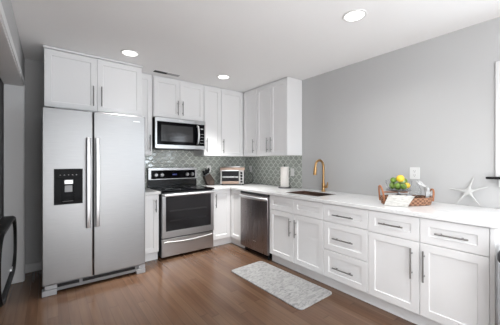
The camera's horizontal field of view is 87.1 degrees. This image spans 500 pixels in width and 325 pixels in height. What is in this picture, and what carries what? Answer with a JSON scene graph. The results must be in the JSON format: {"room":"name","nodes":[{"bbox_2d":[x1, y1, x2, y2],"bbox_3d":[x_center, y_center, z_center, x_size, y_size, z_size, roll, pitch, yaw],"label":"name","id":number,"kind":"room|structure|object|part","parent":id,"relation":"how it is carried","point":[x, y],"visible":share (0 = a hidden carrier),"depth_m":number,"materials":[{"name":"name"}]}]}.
{"room":"kitchen","nodes":[
{"label":"kitchen","id":0,"kind":"room"},
{"bbox_2d":[0,78,3,218],"bbox_3d":[-0.708,0.046,-0.665,1.182,2.481,8.200,0,0,-37],"label":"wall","id":1,"kind":"structure","parent":0,"point":[1,82],"depth_m":2.84,"materials":[{"name":"grey paint"}]},
{"bbox_2d":[1,0,24,79],"bbox_3d":[-0.178,0.046,-0.261,0.150,2.481,8.200,0,0,-37],"label":"wall","id":2,"kind":"structure","parent":0,"point":[7,5],"depth_m":2.15,"materials":[{"name":"grey paint"}]},
{"bbox_2d":[0,0,24,283],"bbox_3d":[-1.747,0.199,1.805,0.164,2.176,2.612,0,0,-37],"label":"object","id":3,"kind":"structure","parent":2,"relation":"attached to","point":[11,75],"depth_m":2.77,"materials":[{"name":"white paint"}]},
{"bbox_2d":[25,59,218,263],"bbox_3d":[-1.397,0.046,4.043,3.438,2.481,0.120,0,0,-37],"label":"wall","id":4,"kind":"structure","parent":0,"point":[34,70],"depth_m":3.09,"materials":[{"name":"grey paint"}]},
{"bbox_2d":[25,262,41,272],"bbox_3d":[-2.298,1.237,3.271,0.768,0.100,0.014,0,0,-37],"label":"baseboard","id":5,"kind":"structure","parent":4,"relation":"attached to","point":[37,266],"depth_m":3.08,"materials":[{"name":"white paint"}]},
{"bbox_2d":[43,45,142,115],"bbox_3d":[-1.886,-0.876,3.190,0.974,0.627,0.626,0,0,-37],"label":"upper cabinet","id":6,"kind":"object","parent":4,"relation":"attached to","point":[73,80],"visible":1,"depth_m":2.93,"materials":[{"name":"white paint"}]},
{"bbox_3d":[-1.918,-0.866,2.831,0.468,0.593,0.019,0,0,-37],"label":"door","id":7,"kind":"part","parent":6,"relation":"part of","materials":[{"name":"white paint"}]},
{"bbox_3d":[-1.538,-0.866,3.122,0.481,0.593,0.019,0,0,-37],"label":"door","id":8,"kind":"part","parent":6,"relation":"part of","materials":[{"name":"white paint"}]},
{"bbox_2d":[142,73,151,154],"bbox_3d":[-1.497,-0.642,3.637,0.198,1.096,0.388,0,0,-37],"label":"upper cabinet","id":9,"kind":"object","parent":4,"relation":"attached to","point":[146,78],"visible":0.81,"depth_m":3.54,"materials":[{"name":"white paint"}]},
{"bbox_2d":[152,75,203,120],"bbox_3d":[-1.107,-0.904,3.934,0.766,0.571,0.388,0,0,-37],"label":"upper cabinet","id":10,"kind":"object","parent":4,"relation":"attached to","point":[171,98],"visible":0.95,"depth_m":3.78,"materials":[{"name":"white paint"}]},
{"bbox_3d":[-1.168,-0.892,3.704,0.367,0.539,0.019,0,0,-37],"label":"door","id":11,"kind":"part","parent":10,"relation":"part of","materials":[{"name":"white paint"}]},
{"bbox_2d":[152,117,204,150],"bbox_3d":[-1.079,-0.397,3.908,0.761,0.431,0.461,0,0,-37],"label":"microwave","id":12,"kind":"object","parent":10,"relation":"attached to","point":[167,133],"visible":0.95,"depth_m":3.75,"materials":[{"name":"silver metal"}]},
{"bbox_3d":[-1.045,-0.399,3.747,0.560,0.320,0.023,0,0,-37],"label":"glass","id":13,"kind":"part","parent":12,"relation":"part of","materials":[{"name":"black glass"}]},
{"bbox_3d":[-0.769,-0.400,3.900,0.029,0.282,0.072,0,0,-37],"label":"handle","id":14,"kind":"part","parent":12,"relation":"part of","materials":[{"name":"silver metal"}]},
{"bbox_3d":[-0.754,-0.400,3.969,0.168,0.425,0.028,0,0,-37],"label":"control panel","id":15,"kind":"part","parent":12,"relation":"part of","materials":[{"name":"silver metal"}]},
{"bbox_3d":[-0.868,-0.892,3.933,0.379,0.539,0.019,0,0,-37],"label":"door","id":16,"kind":"part","parent":10,"relation":"part of","materials":[{"name":"white paint"}]},
{"bbox_2d":[194,85,220,155],"bbox_3d":[-0.678,-0.642,4.262,0.302,1.096,0.388,0,0,-37],"label":"upper cabinet","id":17,"kind":"object","parent":4,"relation":"attached to","point":[212,95],"visible":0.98,"depth_m":4.14,"materials":[{"name":"white paint"}]},
{"bbox_3d":[-0.589,-0.629,4.146,0.298,1.065,0.019,0,0,-37],"label":"door","id":18,"kind":"part","parent":17,"relation":"part of","materials":[{"name":"white paint"}]},
{"bbox_2d":[145,150,301,187],"bbox_3d":[-0.467,0.101,3.796,2.019,0.572,1.402,0,0,-37],"label":"tile backsplash","id":19,"kind":"structure","parent":4,"relation":"attached to","point":[265,169],"depth_m":4.33,"materials":[{"name":"grey tile"}]},
{"bbox_2d":[219,88,251,156],"bbox_3d":[-0.264,-0.642,4.579,0.735,1.096,0.388,0,0,-37],"label":"upper cabinet","id":20,"kind":"object","parent":4,"relation":"attached to","point":[232,102],"visible":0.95,"depth_m":4.37,"materials":[{"name":"white paint"}]},
{"bbox_3d":[-0.298,-0.629,4.368,0.420,1.065,0.019,0,0,-37],"label":"door","id":21,"kind":"part","parent":20,"relation":"part of","materials":[{"name":"white paint"}]},
{"bbox_2d":[0,243,416,324],"bbox_3d":[0.622,1.337,0.426,4.620,0.100,8.320,0,0,-37],"label":"floor","id":22,"kind":"structure","parent":0,"point":[198,287],"depth_m":2.39,"materials":[{"name":"brown wood"}]},
{"bbox_2d":[0,216,16,306],"bbox_3d":[-1.706,0.797,1.329,0.736,0.980,0.820,0,0,-37],"label":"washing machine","id":23,"kind":"object","parent":22,"relation":"on","point":[8,224],"visible":1,"depth_m":1.55,"materials":[{"name":"metal"}]},
{"bbox_3d":[-1.447,0.549,1.538,0.038,0.305,0.719,0,0,-37],"label":"door panel","id":24,"kind":"part","parent":23,"relation":"part of","materials":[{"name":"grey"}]},
{"bbox_2d":[42,106,144,297],"bbox_3d":[-1.820,0.373,3.071,0.946,1.828,0.866,0,0,-37],"label":"refrigerator","id":25,"kind":"object","parent":22,"relation":"on","point":[93,163],"visible":1,"depth_m":2.72,"materials":[{"name":"grey metal"}]},
{"bbox_3d":[-1.828,0.332,2.647,0.418,1.714,0.070,0,0,-37],"label":"door","id":26,"kind":"part","parent":25,"relation":"part of","materials":[{"name":"metal"}]},
{"bbox_3d":[-1.799,0.200,2.609,0.074,0.043,0.018,0,0,-37],"label":"spout","id":27,"kind":"part","parent":25,"relation":"part of","materials":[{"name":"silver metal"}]},
{"bbox_3d":[-1.654,0.214,2.694,0.040,0.925,0.066,0,0,-37],"label":"handle","id":28,"kind":"part","parent":25,"relation":"part of","materials":[{"name":"silver metal"}]},
{"bbox_3d":[-1.615,1.228,2.820,0.766,0.070,0.050,0,0,-37],"label":"kick plate","id":29,"kind":"part","parent":25,"relation":"part of","materials":[{"name":"grey metal"}]},
{"bbox_3d":[-1.589,0.214,2.744,0.040,0.925,0.066,0,0,-37],"label":"handle","id":30,"kind":"part","parent":25,"relation":"part of","materials":[{"name":"silver metal"}]},
{"bbox_3d":[-1.449,0.332,2.936,0.521,1.714,0.070,0,0,-37],"label":"door","id":31,"kind":"part","parent":25,"relation":"part of","materials":[{"name":"metal"}]},
{"bbox_2d":[145,194,158,261],"bbox_3d":[-1.437,0.854,3.562,0.245,0.866,0.583,0,0,-37],"label":"base cabinet","id":32,"kind":"object","parent":22,"relation":"on","point":[151,201],"visible":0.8,"depth_m":3.39,"materials":[{"name":"white paint"}]},
{"bbox_2d":[145,188,160,194],"bbox_3d":[-1.438,0.404,3.576,0.260,0.034,0.571,0,0,-37],"label":"countertop","id":33,"kind":"structure","parent":32,"relation":"on","point":[148,191],"depth_m":3.42,"materials":[{"name":"white stone"}]},
{"bbox_2d":[147,167,214,257],"bbox_3d":[-1.000,0.673,3.843,0.791,1.168,0.660,0,0,-37],"label":"stove","id":34,"kind":"object","parent":22,"relation":"on","point":[186,212],"visible":0.99,"depth_m":3.68,"materials":[{"name":"grey metal"}]},
{"bbox_3d":[-1.171,0.177,4.044,0.765,0.176,0.012,0,0,-37],"label":"panel frame","id":35,"kind":"part","parent":34,"relation":"part of","materials":[{"name":"silver metal"}]},
{"bbox_3d":[-1.168,0.190,4.049,0.695,0.126,0.008,0,0,-37],"label":"control panel","id":36,"kind":"part","parent":34,"relation":"part of","materials":[{"name":"black glass"}]},
{"bbox_2d":[150,185,214,192],"bbox_3d":[-0.986,0.390,3.839,0.773,0.022,0.524,0,0,-37],"label":"cooktop","id":37,"kind":"object","parent":34,"relation":"in","point":[162,188],"depth_m":3.74,"materials":[{"name":"black glass"}]},
{"bbox_3d":[-0.850,1.135,3.661,0.761,0.233,0.028,0,0,-37],"label":"storage drawer","id":38,"kind":"part","parent":34,"relation":"part of","materials":[{"name":"silver metal"}]},
{"bbox_3d":[-0.846,0.711,3.656,0.761,0.583,0.040,0,0,-37],"label":"oven door","id":39,"kind":"part","parent":34,"relation":"part of","materials":[{"name":"silver metal"}]},
{"bbox_3d":[-0.837,1.063,3.643,0.705,0.048,0.016,0,0,-37],"label":"drawer pull","id":40,"kind":"part","parent":34,"relation":"part of","materials":[{"name":"silver metal"}]},
{"bbox_3d":[-0.814,0.439,3.614,0.758,0.036,0.068,0,0,-37],"label":"handle","id":41,"kind":"part","parent":34,"relation":"part of","materials":[{"name":"silver metal"}]},
{"bbox_2d":[212,189,244,247],"bbox_3d":[-0.239,0.854,4.325,1.000,0.866,0.826,0,0,-37],"label":"base cabinet","id":42,"kind":"object","parent":22,"relation":"on","point":[227,202],"visible":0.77,"depth_m":4.02,"materials":[{"name":"white paint"}]},
{"bbox_3d":[-0.437,0.799,4.020,0.308,0.744,0.019,0,0,-37],"label":"door","id":43,"kind":"part","parent":42,"relation":"part of","materials":[{"name":"white paint"}]},
{"bbox_3d":[-0.212,0.799,3.999,0.019,0.744,0.276,0,0,-37],"label":"door","id":44,"kind":"part","parent":42,"relation":"part of","materials":[{"name":"white paint"}]},
{"bbox_2d":[201,182,499,228],"bbox_3d":[0.613,0.404,3.211,1.011,0.034,3.641,0,0,-37],"label":"countertop","id":45,"kind":"structure","parent":42,"relation":"on","point":[463,214],"depth_m":2.28,"materials":[{"name":"white stone"}]},
{"bbox_2d":[203,173,213,184],"bbox_3d":[-0.690,0.288,4.385,0.166,0.199,0.112,0,0,-29],"label":"knife block","id":46,"kind":"object","parent":45,"relation":"on","point":[208,179],"visible":0.83,"depth_m":4.34,"materials":[{"name":"brown wood"}]},
{"bbox_2d":[220,167,244,184],"bbox_3d":[-0.295,0.241,4.488,0.410,0.292,0.233,0,0,0],"label":"toaster oven","id":47,"kind":"object","parent":45,"relation":"on","point":[228,175],"visible":1,"depth_m":4.41,"materials":[{"name":"silver metal"}]},
{"bbox_3d":[-0.329,0.233,4.411,0.284,0.185,0.008,0,0,0],"label":"glass door","id":48,"kind":"part","parent":47,"relation":"part of","materials":[{"name":"black glass"}]},
{"bbox_3d":[-0.329,0.347,4.411,0.283,0.044,0.010,0,0,0],"label":"copper trim","id":49,"kind":"part","parent":47,"relation":"part of","materials":[{"name":"beige metal"}]},
{"bbox_3d":[-0.294,0.117,4.411,0.410,0.045,0.010,0,0,0],"label":"copper trim","id":50,"kind":"part","parent":47,"relation":"part of","materials":[{"name":"beige metal"}]},
{"bbox_3d":[-0.144,0.255,4.412,0.086,0.228,0.010,0,0,0],"label":"knob panel","id":51,"kind":"part","parent":47,"relation":"part of","materials":[{"name":"silver metal"}]},
{"bbox_2d":[286,191,334,196],"bbox_3d":[0.742,0.498,3.255,0.360,0.218,0.525,0,0,-37],"label":"sink","id":52,"kind":"object","parent":45,"relation":"in","point":[310,193],"visible":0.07,"depth_m":3.45,"materials":[{"name":"silver metal"}]},
{"bbox_2d":[313,159,327,191],"bbox_3d":[0.910,0.176,3.379,0.228,0.422,0.107,0,0,-37],"label":"faucet","id":53,"kind":"object","parent":45,"relation":"on","point":[318,160],"visible":1,"depth_m":3.43,"materials":[{"name":"gold metal"}]},
{"bbox_3d":[0.898,0.126,3.399,0.193,0.322,0.030,0,0,-37],"label":"spout","id":54,"kind":"part","parent":53,"relation":"part of","materials":[{"name":"gold metal"}]},
{"bbox_2d":[384,195,414,206],"bbox_3d":[1.299,0.338,2.291,0.235,0.094,0.059,0,0,30],"label":"sheet","id":55,"kind":"object","parent":45,"relation":"on","point":[392,200],"visible":1,"depth_m":2.29,"materials":[{"name":"white paper"}]},
{"bbox_2d":[378,185,434,205],"bbox_3d":[1.434,0.299,2.418,0.499,0.176,0.257,0,0,0],"label":"woven tray","id":56,"kind":"object","parent":45,"relation":"on","point":[423,201],"visible":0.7,"depth_m":2.34,"materials":[{"name":"wicker"}]},
{"bbox_3d":[1.204,0.284,2.418,0.039,0.147,0.097,0,0,0],"label":"handle","id":57,"kind":"part","parent":56,"relation":"part of","materials":[{"name":"brown wicker"}]},
{"bbox_2d":[384,188,411,195],"bbox_3d":[1.371,0.316,2.427,0.221,0.121,0.214,0,0,-43],"label":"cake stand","id":58,"kind":"object","parent":56,"relation":"in","point":[390,191],"visible":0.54,"depth_m":2.42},
{"bbox_2d":[385,180,411,190],"bbox_3d":[1.374,0.217,2.430,0.218,0.093,0.218,0,0,0],"label":"glass bowl","id":59,"kind":"object","parent":58,"relation":"on","point":[393,185],"visible":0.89,"depth_m":2.35,"materials":[{"name":"white"}]},
{"bbox_2d":[396,175,403,180],"bbox_3d":[1.365,0.152,2.390,0.067,0.066,0.066,0,0,28],"label":"lemon","id":60,"kind":"object","parent":59,"relation":"in","point":[399,177],"visible":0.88,"depth_m":2.37,"materials":[{"name":"yellow food"}]},
{"bbox_3d":[1.374,0.263,2.430,0.214,0.014,0.214,0,0,0],"label":"dish","id":61,"kind":"part","parent":58,"relation":"part of","materials":[{"name":"clear glass"}]},
{"bbox_2d":[410,185,420,197],"bbox_3d":[1.539,0.297,2.448,0.092,0.158,0.092,0,0,0],"label":"glass jar","id":62,"kind":"object","parent":56,"relation":"in","point":[416,190],"visible":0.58,"depth_m":2.41,"materials":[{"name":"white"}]},
{"bbox_2d":[416,180,431,197],"bbox_3d":[1.600,0.257,2.424,0.102,0.176,0.107,0,0,-38],"label":"cloth napkin","id":63,"kind":"object","parent":56,"relation":"in","point":[427,190],"visible":0.97,"depth_m":2.40,"materials":[{"name":"grey fabric"}]},
{"bbox_3d":[1.664,0.301,2.418,0.039,0.114,0.097,0,0,0],"label":"handle","id":64,"kind":"part","parent":56,"relation":"part of","materials":[{"name":"brown wicker"}]},
{"bbox_2d":[451,177,486,205],"bbox_3d":[1.898,0.251,2.301,0.045,0.246,0.269,0,0,-37],"label":"starfish","id":65,"kind":"object","parent":45,"relation":"on","point":[468,191],"visible":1,"depth_m":2.28,"materials":[{"name":"grey"}]},
{"bbox_3d":[0.516,0.213,3.925,0.194,0.348,0.194,0,0,-37],"label":"paper towel holder","id":66,"kind":"object","parent":45,"relation":"on","visible":0},
{"bbox_2d":[280,167,288,186],"bbox_3d":[0.516,0.224,3.925,0.124,0.300,0.124,0,0,-37],"label":"paper towel roll","id":67,"kind":"object","parent":66,"relation":"on","point":[284,171],"visible":0.94,"depth_m":3.88,"materials":[{"name":"white paper"}]},
{"bbox_2d":[239,191,271,259],"bbox_3d":[0.262,0.856,3.799,0.672,0.862,0.613,0,0,-37],"label":"dishwasher","id":68,"kind":"object","parent":22,"relation":"on","point":[255,207],"visible":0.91,"depth_m":3.57,"materials":[{"name":"grey metal"}]},
{"bbox_3d":[0.023,0.490,3.617,0.072,0.037,0.613,0,0,-37],"label":"handle","id":69,"kind":"part","parent":68,"relation":"part of","materials":[{"name":"silver metal"}]},
{"bbox_3d":[0.117,1.231,3.689,0.015,0.088,0.601,0,0,-37],"label":"toe panel","id":70,"kind":"part","parent":68,"relation":"part of","materials":[{"name":"black plastic"}]},
{"bbox_2d":[232,261,331,309],"bbox_3d":[0.292,1.280,2.832,0.490,0.012,1.070,0,0,-39],"label":"floor mat","id":71,"kind":"object","parent":22,"relation":"on","point":[297,292],"visible":1,"depth_m":2.73,"materials":[{"name":"fabric"}]},
{"bbox_2d":[270,195,326,284],"bbox_3d":[0.755,0.854,3.250,0.723,0.866,0.855,0,0,-37],"label":"base cabinet","id":72,"kind":"object","parent":22,"relation":"on","point":[296,225],"visible":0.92,"depth_m":3.00,"materials":[{"name":"white paint"}]},
{"bbox_3d":[0.384,0.888,3.219,0.019,0.566,0.414,0,0,-37],"label":"door","id":73,"kind":"part","parent":72,"relation":"part of","materials":[{"name":"white paint"}]},
{"bbox_3d":[0.511,0.513,3.053,0.019,0.172,0.832,0,0,-37],"label":"drawer","id":74,"kind":"part","parent":72,"relation":"part of","materials":[{"name":"white paint"}]},
{"bbox_3d":[0.638,0.888,2.887,0.019,0.566,0.414,0,0,-37],"label":"door","id":75,"kind":"part","parent":72,"relation":"part of","materials":[{"name":"white paint"}]},
{"bbox_2d":[324,203,370,303],"bbox_3d":[1.159,0.854,2.721,0.723,0.866,0.476,0,0,-37],"label":"base cabinet","id":76,"kind":"object","parent":22,"relation":"on","point":[345,227],"visible":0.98,"depth_m":2.50,"materials":[{"name":"white paint"}]},
{"bbox_3d":[0.885,1.047,2.516,0.038,0.012,0.220,0,0,-37],"label":"handle","id":77,"kind":"part","parent":76,"relation":"part of","materials":[{"name":"silver metal"}]},
{"bbox_3d":[0.885,0.757,2.516,0.038,0.012,0.220,0,0,-37],"label":"handle","id":78,"kind":"part","parent":76,"relation":"part of","materials":[{"name":"silver metal"}]},
{"bbox_3d":[0.910,1.033,2.531,0.019,0.276,0.471,0,0,-37],"label":"drawer","id":79,"kind":"part","parent":76,"relation":"part of","materials":[{"name":"white paint"}]},
{"bbox_3d":[0.910,0.750,2.531,0.019,0.281,0.471,0,0,-37],"label":"drawer","id":80,"kind":"part","parent":76,"relation":"part of","materials":[{"name":"white paint"}]},
{"bbox_3d":[0.910,0.515,2.531,0.019,0.177,0.471,0,0,-37],"label":"drawer","id":81,"kind":"part","parent":76,"relation":"part of","materials":[{"name":"white paint"}]},
{"bbox_2d":[368,210,422,324],"bbox_3d":[1.429,0.854,2.369,0.723,0.866,0.411,0,0,-37],"label":"base cabinet","id":82,"kind":"object","parent":22,"relation":"on","point":[394,242],"visible":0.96,"depth_m":2.16,"materials":[{"name":"white paint"}]},
{"bbox_3d":[1.156,0.521,2.162,0.038,0.012,0.192,0,0,-37],"label":"handle","id":83,"kind":"part","parent":82,"relation":"part of","materials":[{"name":"silver metal"}]},
{"bbox_3d":[1.179,0.520,2.179,0.019,0.186,0.406,0,0,-37],"label":"drawer","id":84,"kind":"part","parent":82,"relation":"part of","materials":[{"name":"white paint"}]},
{"bbox_3d":[1.179,0.894,2.179,0.019,0.553,0.406,0,0,-37],"label":"door","id":85,"kind":"part","parent":82,"relation":"part of","materials":[{"name":"white paint"}]},
{"bbox_3d":[1.249,0.785,2.040,0.038,0.233,0.012,0,0,-37],"label":"handle","id":86,"kind":"part","parent":82,"relation":"part of","materials":[{"name":"silver metal"}]},
{"bbox_2d":[420,218,499,324],"bbox_3d":[1.684,0.854,2.035,0.723,0.866,0.429,0,0,-37],"label":"base cabinet","id":87,"kind":"object","parent":22,"relation":"on","point":[460,266],"visible":0.97,"depth_m":1.83,"materials":[{"name":"white paint"}]},
{"bbox_3d":[1.301,0.785,1.972,0.038,0.233,0.012,0,0,-37],"label":"handle","id":88,"kind":"part","parent":87,"relation":"part of","materials":[{"name":"silver metal"}]},
{"bbox_3d":[1.404,0.523,1.837,0.038,0.012,0.194,0,0,-37],"label":"handle","id":89,"kind":"part","parent":87,"relation":"part of","materials":[{"name":"silver metal"}]},
{"bbox_3d":[1.426,0.520,1.855,0.019,0.186,0.398,0,0,-37],"label":"drawer","id":90,"kind":"part","parent":87,"relation":"part of","materials":[{"name":"white paint"}]},
{"bbox_3d":[1.426,0.894,1.855,0.019,0.553,0.398,0,0,-37],"label":"door","id":91,"kind":"part","parent":87,"relation":"part of","materials":[{"name":"white paint"}]},
{"bbox_3d":[1.820,0.854,1.885,0.689,0.866,0.025,0,0,-37],"label":"panel","id":92,"kind":"part","parent":87,"relation":"part of","materials":[{"name":"white paint"}]},
{"bbox_2d":[11,0,499,92],"bbox_3d":[0.622,-1.244,0.426,4.620,0.100,8.320,0,0,-37],"label":"ceiling","id":93,"kind":"structure","parent":0,"point":[256,43],"depth_m":2.39,"materials":[{"name":"white paint"}]},
{"bbox_2d":[120,49,138,56],"bbox_3d":[-1.316,-1.190,2.884,0.192,0.006,0.192,0,0,-37],"label":"recessed light","id":94,"kind":"object","parent":93,"relation":"in","point":[131,53],"visible":1,"depth_m":2.88,"materials":[{"name":"white plastic"}]},
{"bbox_2d":[152,70,180,76],"bbox_3d":[-1.121,-1.192,3.549,0.356,0.004,0.100,0,0,-37],"label":"ceiling vent","id":95,"kind":"object","parent":93,"relation":"in","point":[155,71],"visible":1,"depth_m":3.54,"materials":[{"name":"grey metal"}]},
{"bbox_2d":[217,75,229,78],"bbox_3d":[-0.372,-1.190,3.692,0.192,0.006,0.192,0,0,-37],"label":"recessed light","id":96,"kind":"object","parent":93,"relation":"in","point":[218,76],"visible":1,"depth_m":3.67,"materials":[{"name":"white"}]},
{"bbox_2d":[342,9,366,21],"bbox_3d":[0.852,-1.190,2.146,0.192,0.006,0.192,0,0,-37],"label":"recessed light","id":97,"kind":"object","parent":93,"relation":"in","point":[354,15],"visible":1,"depth_m":2.14,"materials":[{"name":"white plastic"}]},
{"bbox_2d":[260,17,499,208],"bbox_3d":[2.447,0.046,1.744,0.120,2.481,8.200,0,0,-37],"label":"wall","id":98,"kind":"structure","parent":0,"point":[429,105],"depth_m":2.67,"materials":[{"name":"grey paint"}]},
{"bbox_2d":[244,88,259,156],"bbox_3d":[0.099,-0.642,4.427,0.342,1.096,0.362,0,0,-37],"label":"upper cabinet","id":99,"kind":"object","parent":98,"relation":"attached to","point":[250,97],"visible":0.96,"depth_m":4.34,"materials":[{"name":"white paint"}]},
{"bbox_2d":[257,76,301,155],"bbox_3d":[0.417,-0.642,4.010,0.342,1.096,0.683,0,0,-37],"label":"upper cabinet","id":100,"kind":"object","parent":98,"relation":"attached to","point":[279,102],"visible":1,"depth_m":3.81,"materials":[{"name":"white paint"}]},
{"bbox_3d":[0.213,-0.629,4.074,0.019,1.065,0.328,0,0,-37],"label":"door","id":101,"kind":"part","parent":100,"relation":"part of","materials":[{"name":"white paint"}]},
{"bbox_3d":[0.418,-0.629,3.807,0.019,1.065,0.337,0,0,-37],"label":"door","id":102,"kind":"part","parent":100,"relation":"part of","materials":[{"name":"white paint"}]},
{"bbox_3d":[0.638,-0.642,3.753,0.304,1.096,0.006,0,0,-37],"label":"panel","id":103,"kind":"part","parent":100,"relation":"part of","materials":[{"name":"white paint"}]},
{"bbox_2d":[410,167,419,178],"bbox_3d":[1.665,0.115,2.660,0.008,0.120,0.092,0,0,-37],"label":"wall outlet","id":104,"kind":"object","parent":98,"relation":"attached to","point":[414,171],"visible":1,"depth_m":2.65,"materials":[{"name":"white plastic"}]},
{"bbox_2d":[486,61,499,186],"bbox_3d":[2.440,-0.309,1.650,0.105,1.033,1.439,0,0,-37],"label":"window","id":105,"kind":"structure","parent":98,"relation":"in","point":[497,64],"depth_m":2.16,"materials":[{"name":"white paint"}]}
]}

